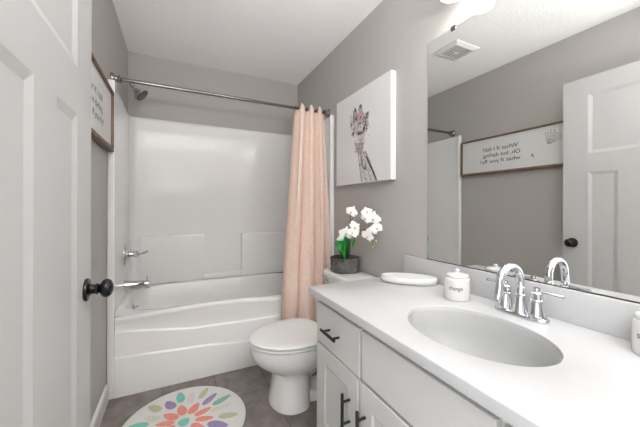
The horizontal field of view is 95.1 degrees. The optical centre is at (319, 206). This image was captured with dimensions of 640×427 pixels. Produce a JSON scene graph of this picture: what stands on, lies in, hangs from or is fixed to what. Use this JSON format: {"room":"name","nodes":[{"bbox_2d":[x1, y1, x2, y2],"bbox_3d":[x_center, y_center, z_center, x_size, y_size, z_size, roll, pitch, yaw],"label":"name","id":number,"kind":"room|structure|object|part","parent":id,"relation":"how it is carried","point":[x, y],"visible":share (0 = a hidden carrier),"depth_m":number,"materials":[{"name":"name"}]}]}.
{"room":"bathroom","nodes":[
{"label":"bathroom","id":0,"kind":"room"},
{"bbox_2d":[90,0,127,422],"bbox_3d":[-0.616,-0.080,0.315,0.100,2.438,4.709,0,0,-26],"label":"wall","id":1,"kind":"structure","parent":0,"point":[109,48],"depth_m":1.58,"materials":[{"name":"grey paint"}]},
{"bbox_2d":[0,0,113,426],"bbox_3d":[-0.575,0.110,0.590,0.168,2.034,0.722,0,0,-26],"label":"door","id":2,"kind":"structure","parent":1,"relation":"in","point":[46,287],"depth_m":0.60,"materials":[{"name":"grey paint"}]},
{"bbox_3d":[-0.664,0.246,0.883,0.069,0.067,0.067,0,0,-26],"label":"knob","id":3,"kind":"part","parent":2,"relation":"part of","materials":[{"name":"black metal"}]},
{"bbox_2d":[90,384,108,426],"bbox_3d":[-0.878,1.087,0.969,0.013,0.102,1.662,0,0,-26],"label":"baseboard","id":4,"kind":"structure","parent":1,"relation":"attached to","point":[97,418],"depth_m":1.55,"materials":[{"name":"white paint"}]},
{"bbox_2d":[91,53,113,151],"bbox_3d":[-0.996,-0.494,1.248,0.037,0.347,1.029,0,0,-26],"label":"framed sign","id":5,"kind":"object","parent":1,"relation":"attached to","point":[102,94],"visible":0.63,"depth_m":1.48,"materials":[{"name":"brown wood"}]},
{"bbox_2d":[121,75,147,100],"bbox_3d":[-1.389,-0.890,2.202,0.170,0.176,0.112,0,0,-26],"label":"showerhead","id":6,"kind":"object","parent":1,"relation":"attached to","point":[139,94],"visible":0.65,"depth_m":2.19,"materials":[{"name":"silver metal"}]},
{"bbox_2d":[110,72,329,116],"bbox_3d":[-0.611,-0.797,2.150,1.523,0.068,0.068,0,0,-26],"label":"curtain rod","id":7,"kind":"object","parent":1,"relation":"attached to","point":[119,79],"visible":0.89,"depth_m":2.03,"materials":[{"name":"silver metal"}]},
{"bbox_2d":[281,103,330,321],"bbox_3d":[-0.120,0.104,2.287,0.408,1.843,0.245,0,0,-26],"label":"shower curtain","id":8,"kind":"object","parent":7,"relation":"hanging from","point":[307,239],"visible":0.88,"depth_m":2.26,"materials":[{"name":"fabric"}]},
{"bbox_2d":[100,365,316,426],"bbox_3d":[0.086,1.167,0.718,1.724,0.050,4.809,0,0,-26],"label":"floor","id":9,"kind":"structure","parent":0,"point":[251,384],"depth_m":1.72,"materials":[{"name":"grey tile"}]},
{"bbox_2d":[122,386,245,426],"bbox_3d":[-0.711,1.133,1.540,0.622,0.012,0.622,0,0,-26],"label":"round rug","id":10,"kind":"object","parent":9,"relation":"on","point":[199,406],"visible":1,"depth_m":1.62,"materials":[{"name":"multicoloured fabric"}]},
{"bbox_2d":[114,272,282,398],"bbox_3d":[-0.740,0.894,2.403,1.521,0.489,0.771,0,0,-26],"label":"bathtub","id":11,"kind":"object","parent":9,"relation":"on","point":[167,334],"visible":0.69,"depth_m":1.97,"materials":[{"name":"white plastic"}]},
{"bbox_2d":[107,79,334,399],"bbox_3d":[-0.745,0.194,2.417,1.522,1.890,0.819,0,0,-26],"label":"shower surround","id":12,"kind":"object","parent":9,"relation":"on","point":[203,201],"visible":0.66,"depth_m":2.61,"materials":[{"name":"white plastic"}]},
{"bbox_2d":[123,243,147,265],"bbox_3d":[-1.385,0.357,2.217,0.154,0.168,0.168,0,0,-26],"label":"shower valve","id":13,"kind":"object","parent":12,"relation":"attached to","point":[127,254],"visible":1,"depth_m":2.16,"materials":[{"name":"silver metal"}]},
{"bbox_3d":[-1.402,0.357,2.208,0.058,0.056,0.056,0,0,-26],"label":"stem","id":14,"kind":"part","parent":13,"relation":"part of","materials":[{"name":"silver metal"}]},
{"bbox_2d":[124,276,149,290],"bbox_3d":[-1.383,0.578,2.218,0.161,0.095,0.078,0,0,-26],"label":"tub spout","id":15,"kind":"object","parent":12,"relation":"attached to","point":[128,285],"visible":1,"depth_m":2.20,"materials":[{"name":"silver metal"}]},
{"bbox_2d":[140,231,285,284],"bbox_3d":[-0.898,0.455,2.733,1.340,0.409,0.041,0,0,-26],"label":"soap shelf","id":16,"kind":"object","parent":12,"relation":"attached to","point":[179,256],"depth_m":2.69,"materials":[{"name":"white plastic"}]},
{"bbox_3d":[-0.751,-0.045,2.432,1.521,1.409,0.788,0,0,-26],"label":"wall panel","id":17,"kind":"part","parent":12,"relation":"part of","materials":[{"name":"white plastic"}]},
{"bbox_2d":[248,268,376,414],"bbox_3d":[-0.049,0.791,1.818,0.780,0.700,0.448,0,0,-26],"label":"toilet","id":18,"kind":"object","parent":9,"relation":"on","point":[286,349],"visible":0.59,"depth_m":1.64,"materials":[{"name":"white ceramic"}]},
{"bbox_3d":[-0.194,0.777,1.746,0.456,0.016,0.406,0,0,-26],"label":"seat","id":19,"kind":"part","parent":18,"relation":"part of","materials":[{"name":"white plastic"}]},
{"bbox_3d":[-0.194,0.757,1.746,0.456,0.023,0.406,0,0,-26],"label":"lid","id":20,"kind":"part","parent":18,"relation":"part of","materials":[{"name":"white plastic"}]},
{"bbox_3d":[0.206,0.633,1.943,0.197,0.309,0.424,0,0,-26],"label":"tank","id":21,"kind":"part","parent":18,"relation":"part of","materials":[{"name":"white ceramic"}]},
{"bbox_3d":[0.203,0.460,1.941,0.222,0.036,0.448,0,0,-26],"label":"tank lid","id":22,"kind":"part","parent":18,"relation":"part of","materials":[{"name":"white ceramic"}]},
{"bbox_2d":[330,206,381,273],"bbox_3d":[0.208,0.217,1.943,0.248,0.449,0.369,0,0,-26],"label":"potted orchid","id":23,"kind":"object","parent":18,"relation":"on","point":[344,263],"visible":1,"depth_m":1.91,"materials":[{"name":"white plant"}]},
{"bbox_3d":[0.144,0.208,1.924,0.078,0.064,0.022,0,0,20],"label":"flower","id":24,"kind":"part","parent":23,"relation":"part of","materials":[{"name":"white plant"}]},
{"bbox_3d":[0.172,0.393,2.018,0.204,0.098,0.204,0,0,-26],"label":"pot","id":25,"kind":"part","parent":23,"relation":"part of","materials":[{"name":"grey concrete"}]},
{"bbox_3d":[0.167,0.168,1.912,0.100,0.080,0.024,0,0,18],"label":"flower","id":26,"kind":"part","parent":23,"relation":"part of","materials":[{"name":"white plant"}]},
{"bbox_3d":[0.206,0.030,1.916,0.086,0.075,0.024,0,0,23],"label":"flower","id":27,"kind":"part","parent":23,"relation":"part of","materials":[{"name":"white plant"}]},
{"bbox_3d":[0.210,0.164,1.892,0.081,0.067,0.028,0,0,-3],"label":"flower","id":28,"kind":"part","parent":23,"relation":"part of","materials":[{"name":"white plant"}]},
{"bbox_3d":[0.225,0.130,1.892,0.076,0.083,0.023,0,0,-7],"label":"flower","id":29,"kind":"part","parent":23,"relation":"part of","materials":[{"name":"white plant"}]},
{"bbox_3d":[0.299,0.029,1.869,0.078,0.058,0.034,0,0,7],"label":"flower","id":30,"kind":"part","parent":23,"relation":"part of","materials":[{"name":"white plant"}]},
{"bbox_3d":[0.299,0.181,1.843,0.081,0.073,0.021,0,0,16],"label":"flower","id":31,"kind":"part","parent":23,"relation":"part of","materials":[{"name":"white plant"}]},
{"bbox_3d":[0.326,0.142,1.823,0.077,0.057,0.017,0,0,5],"label":"flower","id":32,"kind":"part","parent":23,"relation":"part of","materials":[{"name":"white plant"}]},
{"bbox_3d":[0.329,0.068,1.818,0.103,0.085,0.021,0,0,5],"label":"flower","id":33,"kind":"part","parent":23,"relation":"part of","materials":[{"name":"white plant"}]},
{"bbox_3d":[0.356,0.126,1.827,0.086,0.070,0.031,0,0,-26],"label":"flower","id":34,"kind":"part","parent":23,"relation":"part of","materials":[{"name":"white plant"}]},
{"bbox_2d":[317,299,512,426],"bbox_3d":[0.467,0.774,0.953,0.604,0.738,1.193,0,0,-26],"label":"vanity cabinet","id":35,"kind":"object","parent":9,"relation":"on","point":[363,381],"visible":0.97,"depth_m":0.95,"materials":[{"name":"grey paint"}]},
{"bbox_3d":[0.040,0.514,1.181,0.038,0.012,0.118,0,0,-26],"label":"bar pull","id":36,"kind":"part","parent":35,"relation":"part of","materials":[{"name":"black metal"}]},
{"bbox_3d":[0.069,0.807,1.187,0.020,0.398,0.327,0,0,-26],"label":"cabinet door","id":37,"kind":"part","parent":35,"relation":"part of","materials":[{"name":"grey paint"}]},
{"bbox_3d":[0.072,0.515,1.183,0.020,0.173,0.335,0,0,-26],"label":"drawer","id":38,"kind":"part","parent":35,"relation":"part of","materials":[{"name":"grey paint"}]},
{"bbox_3d":[0.092,0.751,1.073,0.038,0.140,0.012,0,0,-26],"label":"bar pull","id":39,"kind":"part","parent":35,"relation":"part of","materials":[{"name":"black metal"}]},
{"bbox_3d":[0.136,0.755,0.985,0.038,0.140,0.012,0,0,-26],"label":"bar pull","id":40,"kind":"part","parent":35,"relation":"part of","materials":[{"name":"black metal"}]},
{"bbox_3d":[0.254,0.808,0.810,0.020,0.398,0.484,0,0,-26],"label":"cabinet door","id":41,"kind":"part","parent":35,"relation":"part of","materials":[{"name":"grey paint"}]},
{"bbox_2d":[308,255,639,426],"bbox_3d":[0.483,0.336,0.961,0.600,0.137,1.219,0,0,-26],"label":"countertop","id":42,"kind":"structure","parent":35,"relation":"on","point":[596,381],"depth_m":0.79,"materials":[{"name":"white stone"}]},
{"bbox_2d":[381,273,437,285],"bbox_3d":[0.437,0.356,1.444,0.266,0.034,0.128,0,0,18],"label":"oval dish","id":43,"kind":"object","parent":42,"relation":"on","point":[397,278],"visible":1,"depth_m":1.41,"materials":[{"name":"white ceramic"}]},
{"bbox_2d":[444,269,469,301],"bbox_3d":[0.559,0.313,1.195,0.096,0.120,0.096,0,0,-26],"label":"lidded jar","id":44,"kind":"object","parent":42,"relation":"on","point":[456,283],"visible":1,"depth_m":1.16,"materials":[{"name":"white ceramic"}]},
{"bbox_2d":[408,309,561,366],"bbox_3d":[0.469,0.475,0.896,0.332,0.177,0.436,0,0,-26],"label":"sink","id":45,"kind":"object","parent":42,"relation":"in","point":[485,338],"visible":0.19,"depth_m":1.01,"materials":[{"name":"grey ceramic"}]},
{"bbox_2d":[486,262,565,324],"bbox_3d":[0.642,0.280,0.986,0.164,0.188,0.251,0,0,-26],"label":"sink faucet","id":46,"kind":"object","parent":42,"relation":"on","point":[535,313],"visible":1,"depth_m":0.97,"materials":[{"name":"silver metal"}]},
{"bbox_3d":[0.668,0.313,1.055,0.052,0.097,0.052,0,0,-26],"label":"handle","id":47,"kind":"part","parent":46,"relation":"part of","materials":[{"name":"silver metal"}]},
{"bbox_3d":[0.642,0.274,0.985,0.162,0.175,0.052,0,0,-26],"label":"spout","id":48,"kind":"part","parent":46,"relation":"part of","materials":[{"name":"silver metal"}]},
{"bbox_3d":[0.691,0.368,1.009,0.056,0.013,0.170,0,0,-26],"label":"plate","id":49,"kind":"part","parent":46,"relation":"part of","materials":[{"name":"silver metal"}]},
{"bbox_3d":[0.713,0.313,0.964,0.052,0.097,0.052,0,0,-26],"label":"handle","id":50,"kind":"part","parent":46,"relation":"part of","materials":[{"name":"silver metal"}]},
{"bbox_3d":[0.734,0.279,0.930,0.014,0.012,0.071,0,0,-32],"label":"lever","id":51,"kind":"part","parent":46,"relation":"part of","materials":[{"name":"silver metal"}]},
{"bbox_2d":[631,310,639,354],"bbox_3d":[0.851,0.314,0.735,0.096,0.120,0.096,0,0,-26],"label":"lidded jar","id":52,"kind":"object","parent":42,"relation":"on","point":[635,322],"visible":1,"depth_m":0.75,"materials":[{"name":"white ceramic"}]},
{"bbox_2d":[128,51,297,134],"bbox_3d":[-0.948,-0.081,2.831,1.724,2.438,0.100,0,0,-26],"label":"wall","id":53,"kind":"structure","parent":0,"point":[160,103],"depth_m":2.73,"materials":[{"name":"grey paint"}]},
{"bbox_2d":[112,0,382,84],"bbox_3d":[0.095,-1.321,0.718,1.724,0.050,4.809,0,0,-26],"label":"ceiling","id":54,"kind":"structure","parent":0,"point":[284,41],"depth_m":2.16,"materials":[{"name":"white paint"}]},
{"bbox_2d":[298,0,494,276],"bbox_3d":[0.841,-0.075,1.031,0.100,2.438,4.709,0,0,-26],"label":"wall","id":55,"kind":"structure","parent":0,"point":[396,35],"depth_m":1.73,"materials":[{"name":"grey paint"}]},
{"bbox_2d":[337,70,395,185],"bbox_3d":[0.288,-0.481,2.000,0.040,0.640,0.643,0,0,-26],"label":"print","id":56,"kind":"object","parent":55,"relation":"attached to","point":[366,119],"visible":1,"depth_m":1.89,"materials":[{"name":"white"}]},
{"bbox_2d":[441,0,457,2],"bbox_3d":[0.712,-1.011,1.016,0.150,0.241,0.700,0,0,-26],"label":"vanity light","id":57,"kind":"object","parent":55,"relation":"attached to","point":[444,1],"visible":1,"depth_m":1.30,"materials":[{"name":"white glass"}]},
{"bbox_2d":[404,255,639,340],"bbox_3d":[0.744,0.321,1.089,0.020,0.106,1.219,0,0,-26],"label":"backsplash","id":58,"kind":"structure","parent":55,"relation":"attached to","point":[610,316],"depth_m":0.95,"materials":[{"name":"white stone"}]},
{"bbox_2d":[427,0,639,303],"bbox_3d":[0.781,-0.286,1.031,0.009,1.108,1.042,0,0,-26],"label":"wall mirror","id":59,"kind":"object","parent":55,"relation":"attached to","point":[534,105],"visible":1,"depth_m":1.03,"materials":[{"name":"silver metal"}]}
]}

